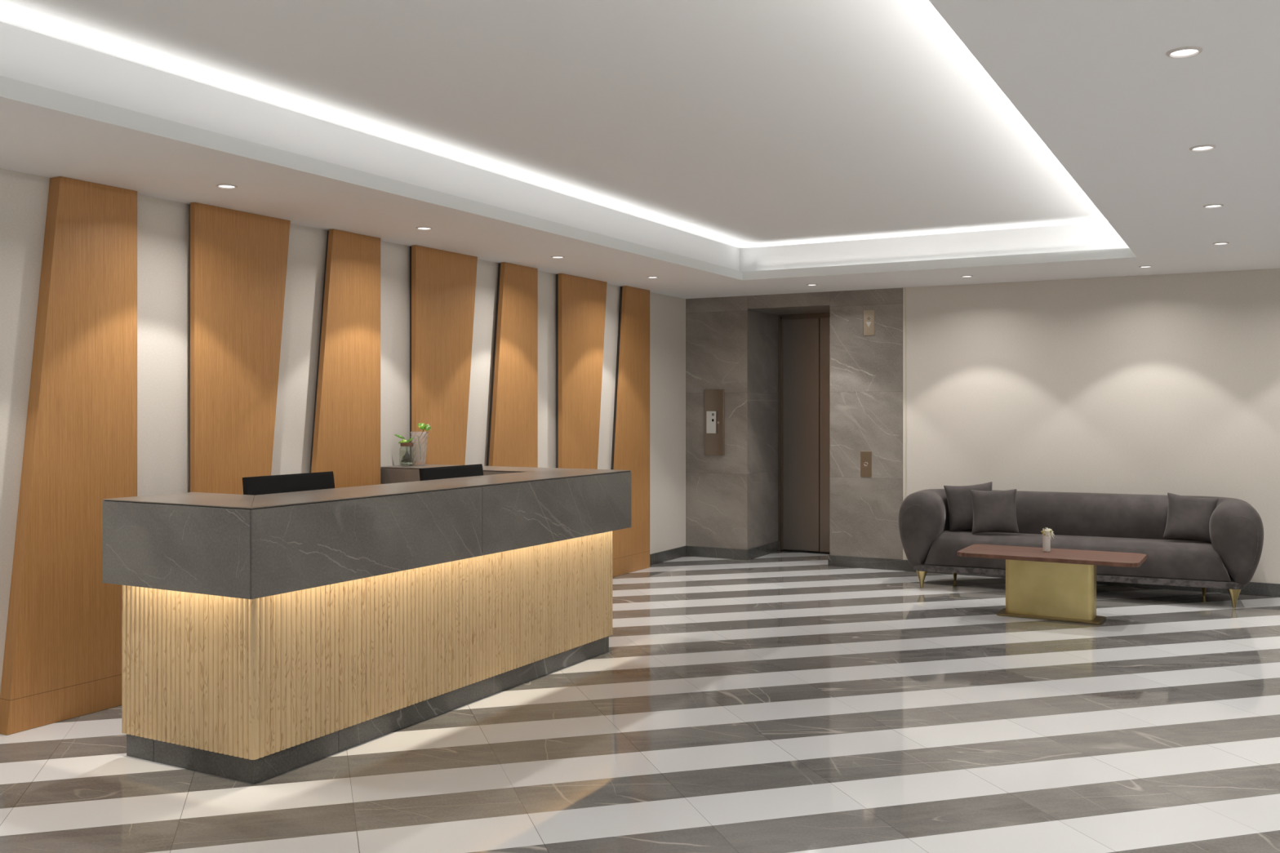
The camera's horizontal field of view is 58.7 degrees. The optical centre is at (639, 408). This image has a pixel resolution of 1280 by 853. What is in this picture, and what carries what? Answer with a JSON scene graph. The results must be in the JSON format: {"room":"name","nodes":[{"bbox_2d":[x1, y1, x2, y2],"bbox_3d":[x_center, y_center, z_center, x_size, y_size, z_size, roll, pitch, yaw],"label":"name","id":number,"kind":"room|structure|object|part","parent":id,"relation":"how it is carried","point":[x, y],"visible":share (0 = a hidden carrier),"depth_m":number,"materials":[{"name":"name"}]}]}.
{"room":"lobby","nodes":[
{"label":"lobby","id":0,"kind":"room"},
{"bbox_2d":[0,168,685,691],"bbox_3d":[-2.634,0.163,5.619,0.100,2.575,12.750,0,0,29],"label":"wall","id":1,"kind":"structure","parent":0,"point":[162,224],"depth_m":6.62,"materials":[{"name":"white paint"}]},
{"bbox_2d":[0,176,137,735],"bbox_3d":[-2.678,0.188,5.349,0.077,2.523,0.668,0,0,29],"label":"wood wall panel","id":2,"kind":"object","parent":1,"relation":"attached to","point":[62,660],"visible":0.78,"depth_m":5.32,"materials":[{"name":"brown wood"}]},
{"bbox_2d":[189,202,290,494],"bbox_3d":[-2.195,0.188,6.238,0.077,2.523,0.667,0,0,29],"label":"wood wall panel","id":3,"kind":"object","parent":1,"relation":"attached to","point":[238,260],"visible":0.56,"depth_m":6.14,"materials":[{"name":"brown wood"}]},
{"bbox_3d":[-2.210,0.188,6.246,0.041,2.523,0.607,0,0,29],"label":"backing frame","id":4,"kind":"part","parent":3,"relation":"part of","materials":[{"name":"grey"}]},
{"bbox_2d":[309,229,380,488],"bbox_3d":[-1.832,0.188,6.904,0.077,2.523,0.674,0,0,29],"label":"wood wall panel","id":5,"kind":"object","parent":1,"relation":"attached to","point":[346,436],"visible":0.56,"depth_m":6.93,"materials":[{"name":"brown wood"}]},
{"bbox_3d":[-1.847,0.188,6.912,0.041,2.523,0.614,0,0,29],"label":"backing frame","id":6,"kind":"part","parent":5,"relation":"part of","materials":[{"name":"grey"}]},
{"bbox_2d":[409,244,477,469],"bbox_3d":[-1.347,0.188,7.794,0.077,2.523,0.673,0,0,29],"label":"wood wall panel","id":7,"kind":"object","parent":1,"relation":"attached to","point":[442,283],"visible":0.56,"depth_m":7.70,"materials":[{"name":"brown wood"}]},
{"bbox_3d":[-1.363,0.188,7.803,0.041,2.523,0.613,0,0,29],"label":"backing frame","id":8,"kind":"part","parent":7,"relation":"part of","materials":[{"name":"grey"}]},
{"bbox_2d":[486,262,537,467],"bbox_3d":[-0.985,0.188,8.459,0.077,2.523,0.691,0,0,29],"label":"wood wall panel","id":9,"kind":"object","parent":1,"relation":"attached to","point":[513,432],"visible":0.56,"depth_m":8.47,"materials":[{"name":"brown wood"}]},
{"bbox_3d":[-1.001,0.188,8.467,0.041,2.523,0.631,0,0,29],"label":"backing frame","id":10,"kind":"part","parent":9,"relation":"part of","materials":[{"name":"grey"}]},
{"bbox_2d":[555,273,607,469],"bbox_3d":[-0.484,0.188,9.378,0.077,2.523,0.713,0,0,29],"label":"wood wall panel","id":11,"kind":"object","parent":1,"relation":"attached to","point":[580,302],"visible":0.56,"depth_m":9.28,"materials":[{"name":"brown wood"}]},
{"bbox_3d":[-0.500,0.188,9.387,0.041,2.523,0.653,0,0,29],"label":"backing frame","id":12,"kind":"part","parent":11,"relation":"part of","materials":[{"name":"grey"}]},
{"bbox_2d":[610,285,649,577],"bbox_3d":[-0.110,0.188,10.066,0.077,2.523,0.701,0,0,29],"label":"wood wall panel","id":13,"kind":"object","parent":1,"relation":"attached to","point":[631,421],"visible":0.81,"depth_m":10.09,"materials":[{"name":"brown wood"}]},
{"bbox_3d":[-0.126,0.188,10.075,0.041,2.523,0.641,0,0,29],"label":"backing frame","id":14,"kind":"part","parent":13,"relation":"part of","materials":[{"name":"grey"}]},
{"bbox_2d":[649,546,686,565],"bbox_3d":[-2.565,1.400,5.627,0.013,0.100,12.630,0,0,29],"label":"baseboard","id":15,"kind":"structure","parent":1,"relation":"attached to","point":[670,554],"depth_m":10.81,"materials":[{"name":"grey stone"}]},
{"bbox_2d":[0,551,1279,852],"bbox_3d":[1.216,1.490,4.063,8.350,0.080,13.700,0,0,29],"label":"floor","id":16,"kind":"structure","parent":0,"point":[780,701],"depth_m":4.87,"materials":[{"name":"tile"}]},
{"bbox_2d":[102,464,631,783],"bbox_3d":[-1.470,0.911,5.942,1.629,1.077,2.939,0,0,29],"label":"reception desk","id":17,"kind":"object","parent":16,"relation":"on","point":[264,637],"visible":1,"depth_m":4.78,"materials":[{"name":"beige wood"}]},
{"bbox_2d":[102,492,254,508],"bbox_3d":[-1.725,0.375,4.663,0.853,0.004,0.448,0,0,29],"label":"countertop","id":18,"kind":"structure","parent":17,"relation":"on","point":[199,499],"depth_m":4.64,"materials":[{"name":"grey stone"}]},
{"bbox_2d":[242,471,334,495],"bbox_3d":[-1.573,0.496,5.203,0.170,0.387,0.536,0,0,29],"label":"computer monitor","id":19,"kind":"object","parent":17,"relation":"on","point":[273,484],"visible":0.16,"depth_m":5.19,"materials":[{"name":"black plastic"}]},
{"bbox_2d":[399,442,413,466],"bbox_3d":[-1.502,0.296,7.325,0.093,0.150,0.093,0,0,29],"label":"glass jar","id":20,"kind":"object","parent":17,"relation":"on","point":[402,444],"visible":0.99,"depth_m":7.29,"materials":[{"name":"clear"}]},
{"bbox_2d":[395,434,413,462],"bbox_3d":[-1.520,0.260,7.334,0.118,0.181,0.073,0,0,29],"label":"pothos cutting","id":21,"kind":"object","parent":20,"relation":"in","point":[406,457],"visible":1,"depth_m":7.32,"materials":[{"name":"green plant"}]},
{"bbox_2d":[410,431,427,465],"bbox_3d":[-1.439,0.262,7.420,0.118,0.218,0.115,0,0,29],"label":"glass vase","id":22,"kind":"object","parent":17,"relation":"on","point":[411,432],"visible":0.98,"depth_m":7.42,"materials":[{"name":"clear glass"}]},
{"bbox_2d":[416,422,431,459],"bbox_3d":[-1.407,0.214,7.410,0.099,0.237,0.032,0,0,-5],"label":"pothos cutting","id":23,"kind":"object","parent":22,"relation":"in","point":[422,426],"visible":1,"depth_m":7.42,"materials":[{"name":"green plant"}]},
{"bbox_3d":[-1.431,0.228,7.420,0.055,0.211,0.006,0,0,0],"label":"stem","id":24,"kind":"part","parent":23,"relation":"part of","materials":[{"name":"green"}]},
{"bbox_2d":[251,470,631,508],"bbox_3d":[-0.959,0.375,5.664,0.467,0.004,2.937,0,0,29],"label":"countertop","id":25,"kind":"structure","parent":17,"relation":"on","point":[266,500],"depth_m":5.34,"materials":[{"name":"grey stone"}]},
{"bbox_2d":[418,463,483,480],"bbox_3d":[-1.003,0.504,6.251,0.170,0.371,0.530,0,0,29],"label":"computer monitor","id":26,"kind":"object","parent":17,"relation":"on","point":[471,470],"visible":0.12,"depth_m":6.24,"materials":[{"name":"black plastic"}]},
{"bbox_2d":[380,464,614,471],"bbox_3d":[-0.865,0.375,7.053,1.628,0.004,0.410,0,0,29],"label":"countertop","id":27,"kind":"structure","parent":17,"relation":"on","point":[504,468],"depth_m":6.99,"materials":[{"name":"brown wood"}]},
{"bbox_2d":[956,544,1146,624],"bbox_3d":[2.853,1.227,7.898,1.180,0.444,0.570,0,0,30],"label":"coffee table","id":28,"kind":"object","parent":16,"relation":"on","point":[1057,584],"visible":1,"depth_m":7.82,"materials":[{"name":"gold metal"}]},
{"bbox_2d":[1042,535,1050,551],"bbox_3d":[2.848,0.949,7.968,0.052,0.112,0.052,0,0,29],"label":"bud vase","id":29,"kind":"object","parent":28,"relation":"on","point":[1046,540],"visible":1,"depth_m":7.95,"materials":[{"name":"grey ceramic"}]},
{"bbox_2d":[1040,528,1047,536],"bbox_3d":[2.833,0.913,7.973,0.031,0.144,0.084,0,0,-17],"label":"daisy","id":30,"kind":"object","parent":29,"relation":"in","point":[1043,531],"visible":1,"depth_m":7.97,"materials":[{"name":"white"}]},
{"bbox_2d":[1044,527,1054,538],"bbox_3d":[2.863,0.909,7.961,0.096,0.151,0.048,0,0,-16],"label":"daisy","id":31,"kind":"object","parent":29,"relation":"in","point":[1049,532],"visible":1,"depth_m":7.95,"materials":[{"name":"white plant"}]},
{"bbox_3d":[2.853,1.443,7.898,0.690,0.014,0.270,0,0,30],"label":"plate","id":32,"kind":"part","parent":28,"relation":"part of","materials":[{"name":"gold metal"}]},
{"bbox_2d":[898,488,1263,608],"bbox_3d":[3.412,1.065,8.979,2.620,0.771,0.754,0,0,24],"label":"sofa","id":33,"kind":"object","parent":16,"relation":"on","point":[1134,523],"visible":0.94,"depth_m":8.86,"materials":[{"name":"fabric"}]},
{"bbox_3d":[2.273,1.379,9.174,0.090,0.142,0.090,0,0,24],"label":"leg","id":34,"kind":"part","parent":33,"relation":"part of","materials":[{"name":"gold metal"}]},
{"bbox_3d":[2.654,1.379,9.583,0.090,0.142,0.090,0,0,24],"label":"leg","id":35,"kind":"part","parent":33,"relation":"part of","materials":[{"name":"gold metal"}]},
{"bbox_2d":[943,481,991,531],"bbox_3d":[2.722,0.813,9.358,0.425,0.412,0.176,0,0,8],"label":"throw cushion","id":36,"kind":"object","parent":33,"relation":"on","point":[959,500],"visible":0.67,"depth_m":9.32,"materials":[{"name":"fabric"}]},
{"bbox_2d":[969,488,1018,533],"bbox_3d":[2.839,0.826,9.112,0.369,0.358,0.178,0,0,13],"label":"throw cushion","id":37,"kind":"object","parent":33,"relation":"on","point":[993,511],"visible":1,"depth_m":9.06,"materials":[{"name":"fabric"}]},
{"bbox_2d":[924,530,1231,582],"bbox_3d":[3.374,1.133,8.893,2.191,0.250,0.502,0,0,24],"label":"seat cushion","id":38,"kind":"object","parent":33,"relation":"on","point":[1168,559],"depth_m":8.64,"materials":[{"name":"fabric"}]},
{"bbox_3d":[3.401,1.284,8.954,2.380,0.047,0.628,0,0,24],"label":"rail","id":39,"kind":"part","parent":33,"relation":"part of","materials":[{"name":"fabric"}]},
{"bbox_2d":[1163,493,1218,542],"bbox_3d":[4.158,0.828,8.587,0.379,0.365,0.176,0,0,24],"label":"throw cushion","id":40,"kind":"object","parent":33,"relation":"on","point":[1188,517],"visible":0.9,"depth_m":8.54,"materials":[{"name":"fabric"}]},
{"bbox_3d":[4.366,1.379,8.806,0.090,0.142,0.090,0,0,24],"label":"leg","id":41,"kind":"part","parent":33,"relation":"part of","materials":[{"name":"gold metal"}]},
{"bbox_3d":[4.310,1.379,8.250,0.090,0.142,0.090,0,0,24],"label":"leg","id":42,"kind":"part","parent":33,"relation":"part of","materials":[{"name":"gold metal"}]},
{"bbox_2d":[0,0,1279,298],"bbox_3d":[0.985,-1.238,3.638,8.350,0.325,12.731,0,0,29],"label":"ceiling","id":43,"kind":"structure","parent":0,"point":[744,135],"depth_m":5.01,"materials":[{"name":"white paint"}]},
{"bbox_2d":[215,183,237,188],"bbox_3d":[-1.996,-1.072,5.494,0.100,0.006,0.100,0,0,29],"label":"recessed light","id":44,"kind":"object","parent":43,"relation":"in","point":[220,185],"visible":1,"depth_m":5.49,"materials":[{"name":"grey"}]},
{"bbox_2d":[415,226,432,230],"bbox_3d":[-1.286,-1.072,6.776,0.100,0.006,0.100,0,0,29],"label":"recessed light","id":45,"kind":"object","parent":43,"relation":"in","point":[417,228],"visible":1,"depth_m":6.78,"materials":[{"name":"white"}]},
{"bbox_2d":[551,255,564,257],"bbox_3d":[-0.583,-1.072,8.067,0.100,0.006,0.100,0,0,29],"label":"recessed light","id":46,"kind":"object","parent":43,"relation":"in","point":[554,256],"visible":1,"depth_m":8.04,"materials":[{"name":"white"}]},
{"bbox_2d":[0,3,1137,279],"bbox_3d":[-0.239,-1.111,4.343,3.069,0.072,10.224,0,0,29],"label":"trim","id":47,"kind":"structure","parent":43,"relation":"attached to","point":[11,88],"depth_m":5.84,"materials":[{"name":"white paint"}]},
{"bbox_2d":[646,275,658,278],"bbox_3d":[0.104,-1.072,9.308,0.100,0.006,0.100,0,0,29],"label":"recessed light","id":48,"kind":"object","parent":43,"relation":"in","point":[650,277],"visible":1,"depth_m":9.30,"materials":[{"name":"white"}]},
{"bbox_2d":[960,275,973,277],"bbox_3d":[2.658,-1.072,9.245,0.100,0.006,0.100,0,0,29],"label":"recessed light","id":49,"kind":"object","parent":43,"relation":"in","point":[964,276],"visible":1,"depth_m":9.25,"materials":[{"name":"white"}]},
{"bbox_2d":[1138,265,1152,267],"bbox_3d":[3.831,-1.072,8.617,0.100,0.006,0.100,0,0,29],"label":"recessed light","id":50,"kind":"object","parent":43,"relation":"in","point":[1145,266],"visible":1,"depth_m":8.59,"materials":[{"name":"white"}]},
{"bbox_2d":[1165,46,1202,57],"bbox_3d":[1.640,-1.072,3.427,0.100,0.006,0.100,0,0,29],"label":"recessed light","id":51,"kind":"object","parent":43,"relation":"in","point":[1185,51],"visible":1,"depth_m":3.42,"materials":[{"name":"white"}]},
{"bbox_2d":[1189,144,1216,151],"bbox_3d":[2.319,-1.072,4.687,0.100,0.006,0.100,0,0,29],"label":"recessed light","id":52,"kind":"object","parent":43,"relation":"in","point":[1205,147],"visible":1,"depth_m":4.68,"materials":[{"name":"white"}]},
{"bbox_2d":[1203,204,1223,208],"bbox_3d":[3.040,-1.072,6.030,0.100,0.006,0.100,0,0,29],"label":"recessed light","id":53,"kind":"object","parent":43,"relation":"in","point":[1210,206],"visible":1,"depth_m":6.03,"materials":[{"name":"white"}]},
{"bbox_2d":[1212,241,1229,244],"bbox_3d":[3.781,-1.072,7.402,0.100,0.006,0.100,0,0,29],"label":"recessed light","id":54,"kind":"object","parent":43,"relation":"in","point":[1224,242],"visible":1,"depth_m":7.40,"materials":[{"name":"white"}]},
{"bbox_2d":[685,288,902,559],"bbox_3d":[1.594,0.163,11.020,2.160,2.575,0.820,0,0,29],"label":"wall","id":55,"kind":"structure","parent":0,"point":[731,342],"depth_m":10.88,"materials":[{"name":"grey stone"}]},
{"bbox_2d":[704,389,724,455],"bbox_3d":[0.716,0.136,11.012,0.209,0.638,0.034,0,0,29],"label":"panel","id":56,"kind":"object","parent":55,"relation":"attached to","point":[713,398],"visible":1,"depth_m":11.00,"materials":[{"name":"brown metal"}]},
{"bbox_2d":[777,312,829,554],"bbox_3d":[1.783,0.250,11.395,0.821,2.400,0.080,0,0,29],"label":"door","id":57,"kind":"structure","parent":55,"relation":"in","point":[803,339],"depth_m":11.48,"materials":[{"name":"brown metal"}]},
{"bbox_3d":[1.631,0.267,11.498,0.384,2.343,0.025,0,0,29],"label":"panel","id":58,"kind":"part","parent":57,"relation":"part of","materials":[{"name":"brown metal"}]},
{"bbox_3d":[1.783,1.446,11.395,0.781,0.008,0.080,0,0,29],"label":"sill","id":59,"kind":"part","parent":57,"relation":"part of","materials":[{"name":"black plastic"}]},
{"bbox_3d":[1.965,0.267,11.312,0.363,2.343,0.025,0,0,29],"label":"panel","id":60,"kind":"part","parent":57,"relation":"part of","materials":[{"name":"brown metal"}]},
{"bbox_2d":[860,451,871,477],"bbox_3d":[2.047,0.506,10.300,0.102,0.234,0.012,0,0,29],"label":"plate","id":61,"kind":"object","parent":55,"relation":"attached to","point":[865,456],"visible":1,"depth_m":10.30,"materials":[{"name":"brown metal"}]},
{"bbox_2d":[863,310,874,335],"bbox_3d":[2.071,-0.772,10.289,0.101,0.231,0.008,0,0,29],"label":"indicator","id":62,"kind":"object","parent":55,"relation":"attached to","point":[868,315],"visible":1,"depth_m":10.29,"materials":[{"name":"brown metal"}]},
{"bbox_2d":[902,287,906,559],"bbox_3d":[2.381,0.188,10.179,0.025,2.525,0.104,0,0,29],"label":"trim","id":63,"kind":"structure","parent":55,"relation":"attached to","point":[904,288],"depth_m":10.13,"materials":[{"name":"beige"}]},
{"bbox_2d":[906,268,1279,583],"bbox_3d":[5.017,0.163,8.758,5.965,2.575,0.118,0,0,29],"label":"wall","id":64,"kind":"structure","parent":0,"point":[1160,384],"depth_m":9.35,"materials":[{"name":"white paint"}]},
{"bbox_2d":[686,541,1279,596],"bbox_3d":[4.220,1.400,9.565,8.137,0.100,0.803,0,0,29],"label":"baseboard","id":65,"kind":"structure","parent":64,"relation":"attached to","point":[1256,588],"depth_m":10.25,"materials":[{"name":"grey stone"}]}
]}

